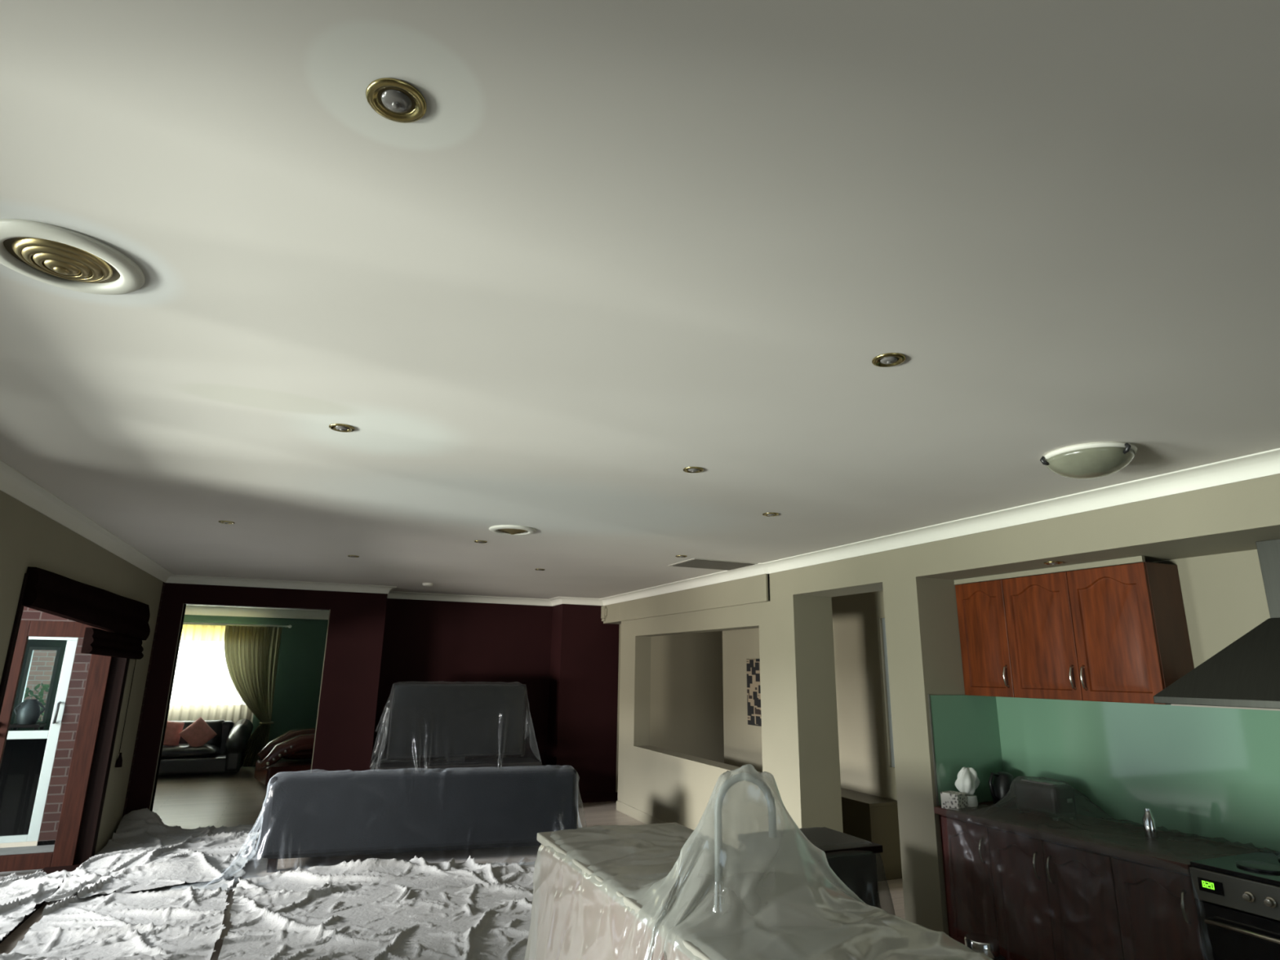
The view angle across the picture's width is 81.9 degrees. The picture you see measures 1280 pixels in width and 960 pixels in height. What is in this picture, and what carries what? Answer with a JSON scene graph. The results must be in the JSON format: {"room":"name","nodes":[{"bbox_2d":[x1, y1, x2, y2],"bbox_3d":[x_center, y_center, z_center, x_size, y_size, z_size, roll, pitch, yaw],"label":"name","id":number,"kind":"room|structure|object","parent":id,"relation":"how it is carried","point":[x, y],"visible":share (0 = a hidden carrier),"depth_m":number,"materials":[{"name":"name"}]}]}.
{"room":"open-plan kitchen living room","nodes":[
{"label":"open-plan kitchen living room","id":0,"kind":"room"},
{"bbox_2d":[0,489,163,854],"bbox_3d":[-2.968,0.968,2.363,0.220,2.700,12.400,7,-16,-23],"label":"wall","id":1,"kind":"structure","parent":0,"point":[28,537],"depth_m":5.48,"materials":[{"name":"beige paint"}]},
{"bbox_2d":[0,620,112,871],"bbox_3d":[-5.298,2.315,6.532,0.800,2.090,0.104,7,-16,-23],"label":"door","id":2,"kind":"structure","parent":1,"relation":"in","point":[64,854],"depth_m":6.60,"materials":[{"name":"brown wood"}]},
{"bbox_2d":[0,573,129,943],"bbox_3d":[-4.410,1.990,5.434,0.315,2.280,3.190,7,-16,-23],"label":"trim","id":3,"kind":"structure","parent":1,"relation":"attached to","point":[95,800],"depth_m":6.66,"materials":[{"name":"brown wood"}]},
{"bbox_2d":[22,566,150,767],"bbox_3d":[-4.302,1.632,5.763,0.086,1.540,3.490,7,-16,-23],"label":"blind","id":4,"kind":"object","parent":1,"relation":"attached to","point":[126,620],"visible":1,"depth_m":5.68,"materials":[{"name":"brown fabric"}]},
{"bbox_2d":[9,614,328,767],"bbox_3d":[-5.305,3.145,11.010,8.800,2.700,5.420,7,-16,-23],"label":"wall","id":5,"kind":"structure","parent":0,"point":[302,645],"depth_m":13.35,"materials":[{"name":"green paint"}]},
{"bbox_2d":[13,646,60,723],"bbox_3d":[-9.741,3.325,11.946,0.420,1.210,0.060,7,-16,-23],"label":"window","id":6,"kind":"structure","parent":5,"relation":"in","point":[32,649],"depth_m":11.94,"materials":[{"name":"grey"}]},
{"bbox_2d":[183,622,291,627],"bbox_3d":[-7.747,2.499,12.841,3.080,0.060,0.259,7,-16,-23],"label":"curtain rod","id":7,"kind":"object","parent":5,"relation":"attached to","point":[191,623],"visible":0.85,"depth_m":13.01,"materials":[{"name":"white paint"}]},
{"bbox_2d":[167,624,254,724],"bbox_3d":[-7.895,3.591,12.448,2.550,2.275,0.056,7,-16,-23],"label":"sheer curtain","id":8,"kind":"object","parent":7,"relation":"hanging from","point":[202,678],"visible":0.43,"depth_m":12.70,"materials":[{"name":"fabric"}]},
{"bbox_2d":[224,626,282,766],"bbox_3d":[-6.801,3.718,12.771,0.964,2.320,0.185,8,-16,-27],"label":"drape","id":9,"kind":"object","parent":7,"relation":"hanging from","point":[251,653],"visible":0.92,"depth_m":12.87,"materials":[{"name":"green fabric"}]},
{"bbox_2d":[184,605,328,619],"bbox_3d":[-6.931,2.390,13.296,7.200,0.149,0.150,7,-16,-23],"label":"trim","id":10,"kind":"structure","parent":5,"relation":"attached to","point":[190,610],"depth_m":13.29,"materials":[{"name":"white paint"}]},
{"bbox_2d":[124,582,619,814],"bbox_3d":[-2.968,2.783,9.461,5.620,2.700,0.800,7,-16,-23],"label":"wall","id":11,"kind":"structure","parent":0,"point":[566,657],"depth_m":9.92,"materials":[{"name":"red paint"}]},
{"bbox_2d":[149,603,330,811],"bbox_3d":[-4.517,2.660,8.440,1.546,2.388,0.166,7,-16,-23],"label":"trim","id":12,"kind":"structure","parent":11,"relation":"attached to","point":[157,771],"depth_m":8.20,"materials":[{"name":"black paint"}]},
{"bbox_2d":[577,791,617,803],"bbox_3d":[-1.449,4.232,9.816,4.200,0.110,0.496,7,-16,-23],"label":"baseboard","id":13,"kind":"structure","parent":11,"relation":"attached to","point":[602,797],"depth_m":9.92,"materials":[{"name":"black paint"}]},
{"bbox_2d":[600,605,607,621],"bbox_3d":[-0.508,1.895,10.469,0.037,0.210,0.160,7,-16,-23],"label":"trim","id":14,"kind":"structure","parent":11,"relation":"attached to","point":[604,611],"depth_m":10.45,"materials":[{"name":"beige paint"}]},
{"bbox_2d":[0,766,905,959],"bbox_3d":[-1.704,3.273,5.613,11.300,0.120,18.200,7,-16,-23],"label":"floor","id":15,"kind":"structure","parent":0,"point":[189,802],"depth_m":8.43,"materials":[{"name":"beige tile"}]},
{"bbox_2d":[8,723,46,730],"bbox_3d":[-6.465,3.098,7.638,0.280,1.088,0.240,7,-16,-23],"label":"plant stand","id":16,"kind":"object","parent":15,"relation":"on","point":[15,726],"visible":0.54,"depth_m":7.71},
{"bbox_2d":[13,698,45,724],"bbox_3d":[-6.451,2.445,7.795,0.201,0.250,0.200,-5,-15,21],"label":"ceramic urn","id":17,"kind":"object","parent":16,"relation":"on","point":[29,712],"visible":1,"depth_m":7.74,"materials":[{"name":"black ceramic"}]},
{"bbox_2d":[0,869,75,940],"bbox_3d":[-4.394,2.901,4.913,0.570,0.092,2.434,7,-16,-23],"label":"cloth","id":18,"kind":"object","parent":15,"relation":"on","point":[19,895],"visible":0.98,"depth_m":5.51,"materials":[{"name":"white fabric"}]},
{"bbox_2d":[0,875,236,959],"bbox_3d":[-3.206,2.816,4.430,1.258,0.099,3.707,7,-16,-23],"label":"cloth","id":19,"kind":"object","parent":15,"relation":"on","point":[184,921],"visible":0.95,"depth_m":4.84,"materials":[{"name":"white fabric"}]},
{"bbox_2d":[42,808,260,902],"bbox_3d":[-4.197,3.295,6.739,1.321,0.236,2.701,7,-16,-23],"label":"cloth","id":20,"kind":"object","parent":15,"relation":"on","point":[144,852],"visible":1,"depth_m":6.33,"materials":[{"name":"white fabric"}]},
{"bbox_2d":[158,719,253,775],"bbox_3d":[-7.518,4.204,11.615,2.440,0.765,0.990,7,-16,-23],"label":"lounge sofa","id":21,"kind":"object","parent":15,"relation":"on","point":[224,753],"visible":0.34,"depth_m":11.60,"materials":[{"name":"black leather"}]},
{"bbox_2d":[163,720,184,746],"bbox_3d":[-7.435,3.985,11.611,0.426,0.405,0.219,10,-17,-31],"label":"cushion","id":22,"kind":"object","parent":21,"relation":"on","point":[171,737],"visible":0.59,"depth_m":11.60,"materials":[{"name":"red fabric"}]},
{"bbox_2d":[160,743,220,758],"bbox_3d":[-7.206,4.306,11.701,1.020,0.220,0.660,7,-16,-23],"label":"seat cushion","id":23,"kind":"object","parent":21,"relation":"on","point":[181,750],"depth_m":11.52,"materials":[{"name":"black leather"}]},
{"bbox_2d":[169,720,224,747],"bbox_3d":[-7.339,4.158,12.061,1.020,0.500,0.200,7,-31,-23],"label":"cushion","id":24,"kind":"object","parent":21,"relation":"on","point":[217,726],"depth_m":12.16,"materials":[{"name":"fabric"}]},
{"bbox_2d":[178,716,217,746],"bbox_3d":[-7.021,4.036,11.728,0.223,0.506,0.526,-11,-18,38],"label":"cushion","id":25,"kind":"object","parent":21,"relation":"on","point":[198,733],"visible":1,"depth_m":11.68,"materials":[{"name":"red fabric"}]},
{"bbox_2d":[253,728,315,786],"bbox_3d":[-5.065,4.011,11.250,1.410,1.048,1.120,11,-17,-34],"label":"leather armchair","id":26,"kind":"object","parent":15,"relation":"on","point":[291,752],"visible":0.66,"depth_m":10.74,"materials":[{"name":"brown leather"}]},
{"bbox_2d":[271,746,312,759],"bbox_3d":[-5.100,4.120,11.261,0.950,0.240,0.720,11,-17,-34],"label":"seat cushion","id":27,"kind":"object","parent":26,"relation":"on","point":[303,754],"depth_m":10.95,"materials":[{"name":"brown leather"}]},
{"bbox_2d":[217,855,535,959],"bbox_3d":[-0.935,3.024,5.223,3.644,0.148,3.384,7,-16,-23],"label":"cloth","id":28,"kind":"object","parent":15,"relation":"on","point":[371,908],"visible":0.53,"depth_m":5.22,"materials":[{"name":"white fabric"}]},
{"bbox_2d":[258,767,577,872],"bbox_3d":[-2.062,3.203,7.178,2.800,0.780,0.900,5,-15,-16],"label":"sofa","id":29,"kind":"object","parent":15,"relation":"on","point":[322,814],"visible":0.96,"depth_m":6.74,"materials":[{"name":"grey fabric"}]},
{"bbox_2d":[373,757,541,771],"bbox_3d":[-2.222,3.756,8.984,1.940,0.600,0.512,7,-16,-23],"label":"tv stand","id":30,"kind":"object","parent":15,"relation":"on","point":[516,762],"visible":0.23,"depth_m":8.90,"materials":[{"name":"black"}]},
{"bbox_2d":[386,683,525,764],"bbox_3d":[-2.242,3.009,9.146,1.640,0.925,0.260,7,-16,-23],"label":"television","id":31,"kind":"object","parent":30,"relation":"on","point":[455,722],"visible":1,"depth_m":9.10,"materials":[{"name":"black plastic"}]},
{"bbox_2d":[537,822,975,959],"bbox_3d":[0.366,2.006,2.641,0.800,0.920,2.700,7,-16,-23],"label":"kitchen island","id":32,"kind":"object","parent":15,"relation":"on","point":[544,837],"visible":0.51,"depth_m":3.08,"materials":[{"name":"laminate"}]},
{"bbox_2d":[524,764,993,959],"bbox_3d":[0.248,1.838,2.960,2.765,1.410,3.372,7,-16,-23],"label":"plastic sheet","id":33,"kind":"object","parent":32,"relation":"on","point":[747,883],"visible":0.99,"depth_m":2.59,"materials":[{"name":"clear plastic"}]},
{"bbox_2d":[817,826,883,907],"bbox_3d":[1.031,2.571,4.450,0.670,0.740,0.560,7,-16,-23],"label":"side table","id":34,"kind":"object","parent":15,"relation":"on","point":[855,864],"visible":0.24,"depth_m":4.34,"materials":[{"name":"black wood"}]},
{"bbox_2d":[800,826,895,915],"bbox_3d":[1.037,2.547,4.452,0.884,0.720,0.777,7,-16,-23],"label":"plastic sheet","id":35,"kind":"object","parent":34,"relation":"on","point":[820,837],"visible":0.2,"depth_m":4.52,"materials":[{"name":"plastic"}]},
{"bbox_2d":[840,787,902,881],"bbox_3d":[1.945,3.286,6.962,0.350,0.625,1.120,7,-16,-23],"label":"base cabinet","id":36,"kind":"object","parent":15,"relation":"on","point":[868,817],"visible":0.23,"depth_m":6.51,"materials":[{"name":"brown wood"}]},
{"bbox_2d":[964,933,1006,959],"bbox_3d":[1.860,2.669,3.988,0.330,0.346,0.330,7,-16,-23],"label":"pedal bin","id":37,"kind":"object","parent":15,"relation":"on","point":[985,944],"visible":0.7,"depth_m":3.97,"materials":[{"name":"silver metal"}]},
{"bbox_2d":[939,814,1207,959],"bbox_3d":[2.483,2.431,4.078,0.653,0.868,1.549,7,-16,-23],"label":"base cabinet","id":38,"kind":"object","parent":15,"relation":"on","point":[1056,901],"visible":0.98,"depth_m":3.94,"materials":[{"name":"black wood"}]},
{"bbox_2d":[933,802,1259,874],"bbox_3d":[2.496,1.989,4.187,0.646,0.040,1.546,7,-16,-23],"label":"benchtop","id":39,"kind":"object","parent":38,"relation":"on","point":[1002,822],"visible":0.45,"depth_m":4.04,"materials":[{"name":"black stone"}]},
{"bbox_2d":[940,791,968,810],"bbox_3d":[2.003,2.043,4.703,0.110,0.095,0.120,11,-17,-34],"label":"tissue box","id":40,"kind":"object","parent":39,"relation":"on","point":[949,799],"visible":0.91,"depth_m":4.67,"materials":[{"name":"white cardboard"}]},
{"bbox_2d":[967,794,977,807],"bbox_3d":[2.108,2.061,4.734,0.110,0.078,0.110,7,-16,-23],"label":"canister","id":41,"kind":"object","parent":39,"relation":"on","point":[972,799],"visible":0.48,"depth_m":4.69,"materials":[{"name":"white ceramic"}]},
{"bbox_2d":[955,767,979,795],"bbox_3d":[2.111,1.945,4.773,0.156,0.164,0.122,14,-20,-42],"label":"crumpled tissue","id":42,"kind":"object","parent":41,"relation":"on","point":[967,781],"visible":1,"depth_m":4.74,"materials":[{"name":"white paper"}]},
{"bbox_2d":[988,771,1017,808],"bbox_3d":[2.374,2.024,4.839,0.195,0.210,0.160,-2,-15,10],"label":"kettle","id":43,"kind":"object","parent":39,"relation":"on","point":[1002,780],"visible":0.9,"depth_m":4.79,"materials":[{"name":"black plastic"}]},
{"bbox_2d":[1014,778,1076,821],"bbox_3d":[2.476,1.943,4.500,0.180,0.200,0.322,7,-16,-23],"label":"toaster","id":44,"kind":"object","parent":39,"relation":"on","point":[1058,800],"visible":0.92,"depth_m":4.42,"materials":[{"name":"black plastic"}]},
{"bbox_2d":[951,775,1279,934],"bbox_3d":[2.512,2.188,4.042,0.724,0.935,1.519,7,-16,-23],"label":"plastic sheet","id":45,"kind":"object","parent":39,"relation":"on","point":[1165,846],"visible":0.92,"depth_m":3.87,"materials":[{"name":"clear plastic"}]},
{"bbox_2d":[1142,808,1158,838],"bbox_3d":[2.684,1.811,3.885,0.060,0.157,0.060,7,-16,-23],"label":"bottle","id":46,"kind":"object","parent":39,"relation":"on","point":[1149,823],"visible":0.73,"depth_m":3.87,"materials":[{"name":"silver metal"}]},
{"bbox_2d":[1189,850,1279,959],"bbox_3d":[2.958,2.113,2.986,0.683,0.918,0.895,7,-16,-23],"label":"oven","id":47,"kind":"object","parent":15,"relation":"on","point":[1239,895],"visible":1,"depth_m":3.21,"materials":[{"name":"black metal"}]},
{"bbox_2d":[1190,850,1279,886],"bbox_3d":[2.987,1.693,3.104,0.633,0.020,0.895,7,-16,-23],"label":"cooktop","id":48,"kind":"object","parent":47,"relation":"in","point":[1260,868],"depth_m":3.28,"materials":[{"name":"black glass"}]},
{"bbox_2d":[0,0,1279,611],"bbox_3d":[-1.625,0.528,6.220,11.300,0.100,18.200,7,-16,-23],"label":"ceiling","id":49,"kind":"structure","parent":0,"point":[615,248],"depth_m":1.83,"materials":[{"name":"paint"}]},
{"bbox_2d":[0,218,145,294],"bbox_3d":[-1.414,-0.525,1.808,0.334,0.038,0.334,7,-16,-23],"label":"ceiling vent","id":50,"kind":"object","parent":49,"relation":"in","point":[55,255],"visible":1,"depth_m":1.78,"materials":[{"name":"metal"}]},
{"bbox_2d":[218,520,235,524],"bbox_3d":[-2.899,0.302,5.174,0.102,0.014,0.102,4,-15,-13],"label":"recessed light","id":51,"kind":"object","parent":49,"relation":"in","point":[220,522],"visible":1,"depth_m":5.16,"materials":[{"name":"gold glass"}]},
{"bbox_2d":[328,423,355,432],"bbox_3d":[-1.241,-0.212,3.071,0.102,0.014,0.102,-6,-16,26],"label":"recessed light","id":52,"kind":"object","parent":49,"relation":"in","point":[336,427],"visible":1,"depth_m":3.06,"materials":[{"name":"gold glass"}]},
{"bbox_2d":[347,555,359,557],"bbox_3d":[-2.606,0.698,6.708,0.102,0.014,0.102,10,-17,-33],"label":"recessed light","id":53,"kind":"object","parent":49,"relation":"in","point":[350,556],"visible":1,"depth_m":6.69,"materials":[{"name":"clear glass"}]},
{"bbox_2d":[365,77,426,123],"bbox_3d":[-0.425,-0.656,1.287,0.102,0.014,0.102,7,-16,-23],"label":"recessed light","id":54,"kind":"object","parent":49,"relation":"in","point":[394,100],"visible":1,"depth_m":1.28,"materials":[{"name":"gold metal"}]},
{"bbox_2d":[422,582,432,586],"bbox_3d":[-2.541,1.253,8.831,0.124,0.036,0.124,7,-16,-23],"label":"smoke detector","id":55,"kind":"object","parent":49,"relation":"attached to","point":[428,584],"visible":1,"depth_m":8.79,"materials":[{"name":"white paint"}]},
{"bbox_2d":[474,540,487,542],"bbox_3d":[-1.258,0.491,5.822,0.102,0.014,0.102,-1,-14,6],"label":"recessed light","id":56,"kind":"object","parent":49,"relation":"in","point":[476,541],"visible":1,"depth_m":5.80,"materials":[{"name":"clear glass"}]},
{"bbox_2d":[488,524,536,535],"bbox_3d":[-0.914,0.372,5.290,0.334,0.038,0.334,7,-16,-23],"label":"ceiling vent","id":57,"kind":"object","parent":49,"relation":"in","point":[513,530],"visible":1,"depth_m":5.23,"materials":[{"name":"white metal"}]},
{"bbox_2d":[0,448,1279,606],"bbox_3d":[-0.532,0.105,4.118,5.400,0.089,13.200,7,-16,-23],"label":"trim","id":58,"kind":"structure","parent":49,"relation":"attached to","point":[13,482],"depth_m":4.94,"materials":[{"name":"white paint"}]},
{"bbox_2d":[675,555,687,557],"bbox_3d":[0.360,0.669,6.425,0.102,0.014,0.102,7,-16,-23],"label":"recessed light","id":59,"kind":"object","parent":49,"relation":"in","point":[677,556],"visible":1,"depth_m":6.40,"materials":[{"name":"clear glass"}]},
{"bbox_2d":[683,466,703,473],"bbox_3d":[0.263,-0.045,3.637,0.102,0.014,0.102,2,-14,-4],"label":"recessed light","id":60,"kind":"object","parent":49,"relation":"in","point":[688,469],"visible":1,"depth_m":3.62,"materials":[{"name":"gold glass"}]},
{"bbox_2d":[667,558,758,570],"bbox_3d":[0.684,0.795,6.906,0.680,0.013,0.540,7,-16,-23],"label":"ceiling vent","id":61,"kind":"object","parent":49,"relation":"in","point":[693,562],"visible":1,"depth_m":6.84,"materials":[{"name":"grey metal"}]},
{"bbox_2d":[762,512,778,516],"bbox_3d":[0.823,0.221,4.648,0.102,0.014,0.102,14,-19,-42],"label":"recessed light","id":62,"kind":"object","parent":49,"relation":"in","point":[767,514],"visible":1,"depth_m":4.63,"materials":[{"name":"gold glass"}]},
{"bbox_2d":[871,352,906,367],"bbox_3d":[0.783,-0.373,2.325,0.102,0.014,0.102,-10,-18,35],"label":"recessed light","id":63,"kind":"object","parent":49,"relation":"in","point":[890,359],"visible":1,"depth_m":2.32,"materials":[{"name":"gold glass"}]},
{"bbox_2d":[1040,441,1137,479],"bbox_3d":[1.995,-0.068,3.260,0.364,0.108,0.381,7,-16,-23],"label":"dome light","id":64,"kind":"object","parent":49,"relation":"attached to","point":[1090,460],"visible":1,"depth_m":3.17,"materials":[{"name":"white glass"}]},
{"bbox_2d":[603,573,768,624],"bbox_3d":[0.432,1.426,8.726,0.248,0.340,4.220,7,-16,-23],"label":"beam","id":65,"kind":"structure","parent":0,"point":[753,589],"depth_m":8.04,"materials":[{"name":"beige paint"}]},
{"bbox_2d":[615,590,897,800],"bbox_3d":[2.260,2.391,7.630,2.480,2.700,7.440,7,-16,-23],"label":"wall","id":66,"kind":"structure","parent":0,"point":[699,706],"depth_m":9.18,"materials":[{"name":"paint"}]},
{"bbox_2d":[746,658,761,726],"bbox_3d":[1.425,2.544,8.852,0.028,0.775,0.490,7,-16,-23],"label":"picture","id":67,"kind":"object","parent":66,"relation":"attached to","point":[753,686],"visible":0.56,"depth_m":8.93},
{"bbox_2d":[881,617,894,767],"bbox_3d":[2.448,1.943,6.775,0.050,1.350,0.470,7,-16,-23],"label":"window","id":68,"kind":"structure","parent":66,"relation":"in","point":[882,619],"depth_m":6.95,"materials":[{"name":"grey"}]},
{"bbox_2d":[617,473,1279,936],"bbox_3d":[2.491,1.591,4.489,0.760,2.700,12.110,7,-16,-23],"label":"wall","id":69,"kind":"structure","parent":0,"point":[1211,535],"depth_m":5.11,"materials":[{"name":"beige paint"}]},
{"bbox_2d":[616,800,666,824],"bbox_3d":[0.499,3.703,7.633,0.016,0.110,3.990,7,-16,-23],"label":"baseboard","id":70,"kind":"structure","parent":69,"relation":"attached to","point":[640,815],"depth_m":8.80,"materials":[{"name":"beige paint"}]},
{"bbox_2d":[1043,560,1062,564],"bbox_3d":[2.452,0.496,4.379,0.102,0.014,0.102,7,-16,-23],"label":"recessed light","id":71,"kind":"object","parent":69,"relation":"in","point":[1055,562],"visible":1,"depth_m":4.36,"materials":[{"name":"gold glass"}]},
{"bbox_2d":[954,555,1194,704],"bbox_3d":[2.619,0.962,4.623,0.330,0.788,1.339,7,-16,-23],"label":"upper cabinet","id":72,"kind":"object","parent":69,"relation":"attached to","point":[1119,633],"visible":1,"depth_m":4.37,"materials":[{"name":"brown wood"}]},
{"bbox_2d":[928,694,1279,851],"bbox_3d":[2.925,1.407,3.383,0.620,0.690,3.595,7,-16,-23],"label":"backsplash","id":73,"kind":"structure","parent":69,"relation":"attached to","point":[1204,771],"depth_m":4.27,"materials":[{"name":"green glass"}]},
{"bbox_2d":[1153,538,1279,711],"bbox_3d":[3.070,0.651,3.389,0.500,0.786,1.195,7,-16,-23],"label":"range hood","id":74,"kind":"object","parent":69,"relation":"attached to","point":[1245,674],"visible":1,"depth_m":3.51,"materials":[{"name":"metal"}]},
{"label":"outside","id":75,"kind":"structure","parent":0,"visible":0},
{"bbox_2d":[0,844,54,880],"bbox_3d":[-2.935,2.784,3.610,16.000,0.120,34.000,7,-16,-23],"label":"ground","id":76,"kind":"structure","parent":75,"point":[44,848],"depth_m":7.09,"materials":[{"name":"grey concrete"}]},
{"bbox_2d":[22,682,49,720],"bbox_3d":[-10.874,4.265,13.064,1.140,1.401,1.287,7,-16,-23],"label":"shrub","id":77,"kind":"object","parent":76,"relation":"on","point":[46,686],"visible":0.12,"depth_m":13.15,"materials":[{"name":"green plant"}]},
{"bbox_2d":[23,649,57,720],"bbox_3d":[-8.660,3.919,15.035,9.500,3.300,0.200,7,-16,-23],"label":"wall","id":78,"kind":"structure","parent":76,"relation":"on","point":[42,666],"depth_m":13.85,"materials":[{"name":"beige brick"}]},
{"bbox_2d":[21,582,164,845],"bbox_3d":[-6.782,2.147,7.395,3.100,3.000,0.120,7,-16,-23],"label":"wall","id":79,"kind":"structure","parent":76,"relation":"on","point":[73,705],"depth_m":7.64,"materials":[{"name":"red brick"}]},
{"bbox_2d":[0,636,78,843],"bbox_3d":[-6.403,2.574,7.407,0.940,2.070,0.132,7,-16,-23],"label":"door","id":80,"kind":"structure","parent":79,"relation":"in","point":[28,758],"depth_m":7.44,"materials":[{"name":"grey"}]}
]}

